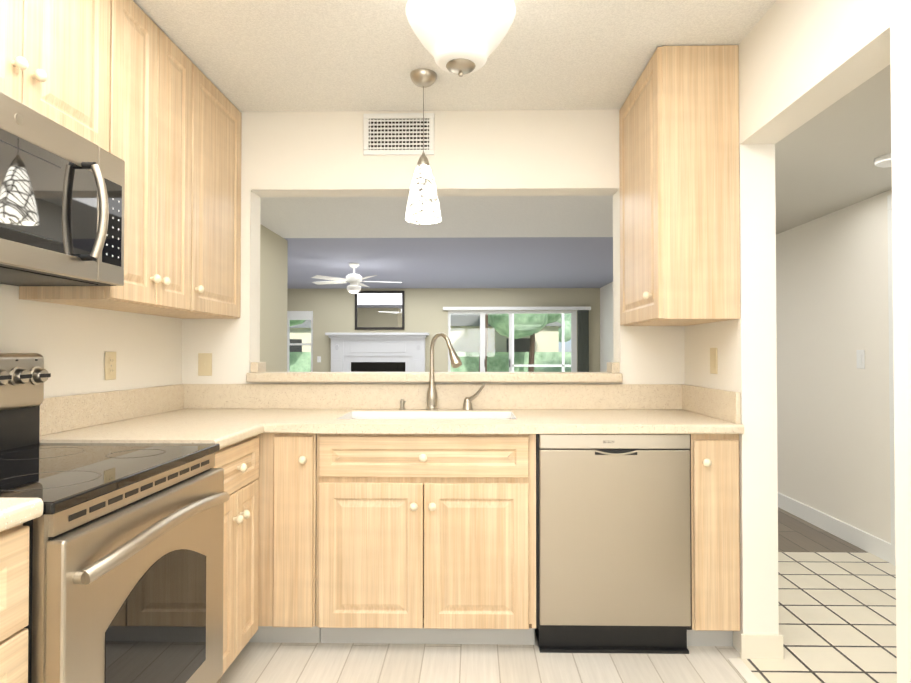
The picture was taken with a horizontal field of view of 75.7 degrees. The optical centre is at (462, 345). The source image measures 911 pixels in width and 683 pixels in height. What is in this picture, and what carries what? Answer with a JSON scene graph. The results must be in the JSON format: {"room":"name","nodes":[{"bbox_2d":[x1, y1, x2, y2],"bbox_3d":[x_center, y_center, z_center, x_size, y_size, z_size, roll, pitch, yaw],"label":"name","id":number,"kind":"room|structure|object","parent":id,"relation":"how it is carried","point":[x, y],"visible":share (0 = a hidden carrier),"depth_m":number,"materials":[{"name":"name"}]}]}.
{"room":"kitchen","nodes":[
{"label":"kitchen","id":0,"kind":"room"},
{"bbox_2d":[0,284,181,397],"bbox_3d":[-1.558,-0.011,0.676,0.140,2.460,4.700,0,-1,1],"label":"wall","id":1,"kind":"structure","parent":0,"point":[71,344],"depth_m":2.29,"materials":[{"name":"white paint"}]},
{"bbox_2d":[0,0,109,151],"bbox_3d":[-1.303,-0.920,1.558,0.337,0.609,0.762,0,-1,1],"label":"upper cabinet","id":2,"kind":"object","parent":1,"relation":"attached to","point":[55,60],"visible":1,"depth_m":1.70,"materials":[{"name":"brown wood"}]},
{"bbox_2d":[0,91,124,285],"bbox_3d":[-1.257,-0.404,1.548,0.422,0.418,0.754,0,-1,1],"label":"over-the-range microwave","id":3,"kind":"object","parent":2,"relation":"attached to","point":[62,199],"visible":1,"depth_m":1.62,"materials":[{"name":"grey metal"}]},
{"bbox_2d":[19,0,191,310],"bbox_3d":[-1.291,-0.682,2.218,0.337,1.066,0.558,0,-1,1],"label":"upper cabinet","id":4,"kind":"object","parent":1,"relation":"attached to","point":[150,129],"visible":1,"depth_m":2.17,"materials":[{"name":"brown wood"}]},
{"bbox_2d":[105,352,115,379],"bbox_3d":[-1.453,0.083,2.420,0.008,0.116,0.072,0,-1,1],"label":"outlet","id":5,"kind":"object","parent":1,"relation":"attached to","point":[110,365],"visible":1,"depth_m":2.41,"materials":[{"name":"beige plastic"}]},
{"bbox_2d":[123,63,241,318],"bbox_3d":[-1.282,-0.675,2.765,0.337,1.066,0.528,0,-1,1],"label":"upper cabinet","id":6,"kind":"object","parent":1,"relation":"attached to","point":[216,214],"visible":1,"depth_m":2.72,"materials":[{"name":"brown wood"}]},
{"bbox_2d":[260,224,287,371],"bbox_3d":[-2.037,0.047,4.824,0.140,2.460,3.300,0,-1,1],"label":"wall","id":7,"kind":"structure","parent":0,"point":[273,291],"depth_m":6.00,"materials":[{"name":"beige paint"}]},
{"bbox_2d":[182,109,684,383],"bbox_3d":[-0.364,0.023,3.076,3.265,2.460,0.141,0,-1,1],"label":"wall","id":8,"kind":"structure","parent":0,"point":[490,153],"depth_m":3.02,"materials":[{"name":"white paint"}]},
{"bbox_2d":[198,353,211,375],"bbox_3d":[-1.326,0.098,3.012,0.072,0.116,0.016,0,-1,1],"label":"light switch","id":9,"kind":"object","parent":8,"relation":"attached to","point":[204,364],"visible":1,"depth_m":3.01,"materials":[{"name":"beige plastic"}]},
{"bbox_2d":[363,113,433,154],"bbox_3d":[-0.329,-1.085,3.014,0.364,0.214,0.012,0,-1,1],"label":"air vent","id":10,"kind":"object","parent":8,"relation":"in","point":[392,133],"visible":0.98,"depth_m":3.01,"materials":[{"name":"white plastic"}]},
{"bbox_2d":[246,362,622,382],"bbox_3d":[-0.147,0.137,3.053,1.898,0.100,0.215,0,-1,1],"label":"sill ledge","id":11,"kind":"object","parent":8,"relation":"on","point":[259,373],"visible":1,"depth_m":2.95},
{"bbox_2d":[287,288,599,371],"bbox_3d":[-1.192,0.137,11.290,7.610,2.460,0.140,0,-1,1],"label":"wall","id":12,"kind":"structure","parent":0,"point":[333,310],"depth_m":11.22,"materials":[{"name":"beige paint"}]},
{"bbox_2d":[287,311,312,371],"bbox_3d":[-3.137,-0.022,11.298,0.520,1.280,0.075,0,-1,1],"label":"window","id":13,"kind":"structure","parent":12,"relation":"in","point":[300,315],"depth_m":11.27,"materials":[{"name":"white"}]},
{"bbox_2d":[355,291,404,329],"bbox_3d":[-1.593,-0.674,11.221,0.950,0.740,0.030,0,-1,1],"label":"mirror","id":14,"kind":"object","parent":12,"relation":"attached to","point":[379,310],"visible":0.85,"depth_m":11.22,"materials":[{"name":"grey"}]},
{"bbox_2d":[448,311,576,371],"bbox_3d":[0.943,0.352,11.236,2.460,2.030,0.090,0,-1,1],"label":"window","id":15,"kind":"structure","parent":12,"relation":"in","point":[573,346],"depth_m":11.23,"materials":[{"name":"white"}]},
{"bbox_2d":[443,307,590,310],"bbox_3d":[1.021,-0.702,11.142,2.800,0.065,0.100,0,-1,1],"label":"valance","id":16,"kind":"object","parent":12,"relation":"attached to","point":[515,308],"visible":1,"depth_m":11.09,"materials":[{"name":"white"}]},
{"bbox_2d":[577,310,588,371],"bbox_3d":[2.277,0.338,11.101,0.202,2.014,0.070,0,-1,1],"label":"window blinds","id":17,"kind":"object","parent":12,"relation":"attached to","point":[582,340],"visible":0.73,"depth_m":11.07,"materials":[{"name":"grey"}]},
{"bbox_2d":[133,0,776,288],"bbox_3d":[-1.233,-1.234,4.788,7.750,0.100,13.180,0,-1,1],"label":"ceiling","id":18,"kind":"structure","parent":0,"point":[298,55],"depth_m":2.73,"materials":[{"name":"white paint"}]},
{"bbox_2d":[311,263,401,292],"bbox_3d":[-1.501,-0.928,8.175,1.291,0.414,1.254,0,-1,1],"label":"ceiling fan","id":19,"kind":"object","parent":18,"relation":"hanging from","point":[354,280],"visible":1,"depth_m":8.07,"materials":[{"name":"white"}]},
{"bbox_2d":[405,69,440,223],"bbox_3d":[-0.177,-0.886,2.625,0.162,0.654,0.162,0,-1,1],"label":"pendant light","id":20,"kind":"object","parent":18,"relation":"hanging from","point":[423,206],"visible":1,"depth_m":2.58,"materials":[{"name":"white glass"}]},
{"bbox_2d":[406,0,515,76],"bbox_3d":[-0.007,-1.028,1.814,0.340,0.393,0.340,0,-1,1],"label":"ceiling light","id":21,"kind":"object","parent":18,"relation":"hanging from","point":[460,38],"visible":1,"depth_m":1.74,"materials":[{"name":"white glass"}]},
{"bbox_2d":[220,507,868,682],"bbox_3d":[-1.233,1.306,4.753,7.750,0.060,13.180,0,-1,1],"label":"floor","id":22,"kind":"structure","parent":0,"point":[262,662],"depth_m":2.29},
{"bbox_2d":[0,523,29,682],"bbox_3d":[-1.148,0.776,0.756,0.672,0.888,0.777,0,-1,1],"label":"drawers","id":23,"kind":"object","parent":22,"relation":"on","point":[14,581],"visible":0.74,"depth_m":1.10,"materials":[{"name":"brown wood"}]},
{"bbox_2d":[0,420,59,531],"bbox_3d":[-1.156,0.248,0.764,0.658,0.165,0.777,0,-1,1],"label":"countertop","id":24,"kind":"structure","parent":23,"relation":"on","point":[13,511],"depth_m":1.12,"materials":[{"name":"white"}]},
{"bbox_2d":[0,353,229,682],"bbox_3d":[-1.093,0.625,1.530,0.751,1.212,0.760,0,-1,1],"label":"range","id":25,"kind":"object","parent":22,"relation":"on","point":[126,542],"visible":1,"depth_m":1.45,"materials":[{"name":"grey metal"}]},
{"bbox_2d":[214,433,320,677],"bbox_3d":[-1.027,0.800,2.459,0.856,0.888,1.090,0,-1,1],"label":"base cabinet","id":26,"kind":"object","parent":22,"relation":"on","point":[269,546],"visible":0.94,"depth_m":2.37,"materials":[{"name":"brown wood"}]},
{"bbox_2d":[40,388,267,448],"bbox_3d":[-1.132,0.267,2.138,0.658,0.165,0.435,0,-1,1],"label":"countertop","id":27,"kind":"structure","parent":26,"relation":"on","point":[223,415],"depth_m":2.37,"materials":[{"name":"white stone"}]},
{"bbox_2d":[146,384,743,433],"bbox_3d":[-0.166,0.359,2.666,2.571,0.335,0.658,0,-1,1],"label":"countertop","id":28,"kind":"structure","parent":26,"relation":"on","point":[292,408],"depth_m":2.90,"materials":[{"name":"white stone"}]},
{"bbox_2d":[399,399,405,409],"bbox_3d":[-0.301,0.294,2.935,0.040,0.056,0.041,0,-1,1],"label":"soap dispenser","id":29,"kind":"object","parent":28,"relation":"on","point":[402,401],"visible":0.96,"depth_m":2.93,"materials":[{"name":"silver metal"}]},
{"bbox_2d":[426,332,461,409],"bbox_3d":[-0.095,0.128,2.858,0.060,0.385,0.261,1,-1,-37],"label":"faucet","id":30,"kind":"object","parent":28,"relation":"on","point":[456,362],"visible":1,"depth_m":2.91,"materials":[{"name":"silver metal"}]},
{"bbox_2d":[462,383,484,409],"bbox_3d":[0.053,0.253,2.913,0.114,0.138,0.093,0,-1,1],"label":"handle","id":31,"kind":"object","parent":28,"relation":"on","point":[467,404],"visible":1,"depth_m":2.91,"materials":[{"name":"silver metal"}]},
{"bbox_2d":[325,333,429,371],"bbox_3d":[-1.610,0.562,11.089,1.940,1.605,0.260,0,-1,1],"label":"fireplace mantel","id":32,"kind":"object","parent":22,"relation":"on","point":[377,352],"visible":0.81,"depth_m":11.10,"materials":[{"name":"white wood"}]},
{"bbox_2d":[316,418,535,644],"bbox_3d":[-0.145,0.803,2.658,0.893,0.888,0.662,0,-1,1],"label":"base cabinet","id":33,"kind":"object","parent":22,"relation":"on","point":[425,538],"visible":0.98,"depth_m":2.36,"materials":[{"name":"brown wood"}]},
{"bbox_2d":[534,434,691,653],"bbox_3d":[0.615,0.802,2.635,0.618,0.888,0.586,0,-1,1],"label":"dishwasher","id":34,"kind":"object","parent":22,"relation":"on","point":[613,543],"visible":1,"depth_m":2.36,"materials":[{"name":"grey metal"}]},
{"bbox_2d":[687,434,739,645],"bbox_3d":[1.022,0.802,2.638,0.193,0.888,0.662,0,-1,1],"label":"base cabinet","id":35,"kind":"object","parent":22,"relation":"on","point":[715,537],"visible":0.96,"depth_m":2.34,"materials":[{"name":"brown wood"}]},
{"bbox_2d":[728,658,760,682],"bbox_3d":[1.064,1.233,1.912,0.050,0.006,0.815,0,-1,1],"label":"trim","id":36,"kind":"structure","parent":22,"relation":"on","point":[744,670],"depth_m":2.23,"materials":[{"name":"white wood"}]},
{"bbox_2d":[600,189,891,542],"bbox_3d":[2.573,0.046,4.776,0.140,2.460,13.040,0,-1,1],"label":"wall","id":37,"kind":"structure","parent":0,"point":[833,413],"depth_m":3.92,"materials":[{"name":"white paint"}]},
{"bbox_2d":[778,492,890,562],"bbox_3d":[2.494,1.220,4.691,0.014,0.110,12.900,0,-1,1],"label":"baseboard","id":38,"kind":"structure","parent":37,"relation":"attached to","point":[871,544],"depth_m":3.86,"materials":[{"name":"white wood"}]},
{"bbox_2d":[856,350,864,368],"bbox_3d":[2.478,0.086,3.656,0.008,0.116,0.072,0,-1,1],"label":"light switch","id":39,"kind":"object","parent":37,"relation":"attached to","point":[860,359],"visible":1,"depth_m":3.65,"materials":[{"name":"white plastic"}]},
{"bbox_2d":[887,194,895,565],"bbox_3d":[2.461,0.188,2.920,0.020,2.125,0.930,0,-1,1],"label":"door frame","id":40,"kind":"structure","parent":37,"relation":"attached to","point":[891,379],"depth_m":3.36,"materials":[{"name":"white wood"}]},
{"bbox_2d":[684,0,910,682],"bbox_3d":[1.157,-0.012,0.630,0.140,2.460,4.700,0,-1,1],"label":"wall","id":41,"kind":"structure","parent":0,"point":[801,62],"depth_m":2.16,"materials":[{"name":"white paint"}]},
{"bbox_2d":[619,45,739,325],"bbox_3d":[0.939,-0.656,2.678,0.360,1.106,0.626,0,-1,1],"label":"upper cabinet","id":42,"kind":"object","parent":41,"relation":"attached to","point":[679,188],"visible":1,"depth_m":2.37,"materials":[{"name":"brown wood"}]},
{"bbox_2d":[710,348,717,373],"bbox_3d":[1.115,0.068,2.610,0.008,0.116,0.072,0,-1,1],"label":"light switch","id":43,"kind":"object","parent":41,"relation":"attached to","point":[713,362],"visible":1,"depth_m":2.60,"materials":[{"name":"beige plastic"}]},
{"bbox_2d":[751,632,783,658],"bbox_3d":[1.269,1.200,2.710,0.012,0.095,0.782,0,-1,1],"label":"baseboard","id":44,"kind":"structure","parent":41,"relation":"attached to","point":[773,643],"depth_m":2.32,"materials":[{"name":"beige wood"}]},
{"bbox_2d":[737,552,896,682],"bbox_3d":[1.822,1.251,0.911,1.510,0.062,5.320,0,-1,1],"label":"floor","id":45,"kind":"structure","parent":0,"point":[837,617],"depth_m":2.65,"materials":[{"name":"beige tile"}]},
{"bbox_2d":[775,65,891,233],"bbox_3d":[1.915,-1.129,1.562,1.345,0.400,6.840,0,-1,1],"label":"ceiling","id":46,"kind":"structure","parent":0,"point":[824,162],"depth_m":2.84,"materials":[{"name":"white paint"}]},
{"bbox_2d":[874,154,891,167],"bbox_3d":[2.069,-0.892,2.837,0.132,0.035,0.132,0,-1,1],"label":"smoke detector","id":47,"kind":"object","parent":46,"relation":"attached to","point":[883,161],"visible":0.54,"depth_m":2.82,"materials":[{"name":"white plastic"}]},
{"label":"outside","id":48,"kind":"structure","parent":0,"visible":0},
{"bbox_3d":[0.645,1.848,40.642,60.000,0.100,58.660,0,-1,1],"label":"lawn","id":49,"kind":"structure","parent":48,"visible":0},
{"bbox_2d":[290,314,564,351],"bbox_3d":[1.125,-0.728,39.500,37.800,5.020,11.600,0,-1,1],"label":"house","id":50,"kind":"structure","parent":49,"relation":"on","point":[503,344],"depth_m":33.98,"materials":[{"name":"beige"}]},
{"bbox_2d":[289,314,570,371],"bbox_3d":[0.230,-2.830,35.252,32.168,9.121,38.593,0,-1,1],"label":"tree","id":51,"kind":"object","parent":49,"relation":"on","point":[531,325],"depth_m":30.92,"materials":[{"name":"green plant"}]},
{"bbox_2d":[512,314,570,371],"bbox_3d":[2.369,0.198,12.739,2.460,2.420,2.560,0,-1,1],"label":"window frame","id":52,"kind":"structure","parent":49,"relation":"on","point":[563,354],"depth_m":13.97,"materials":[{"name":"white"}]}
]}

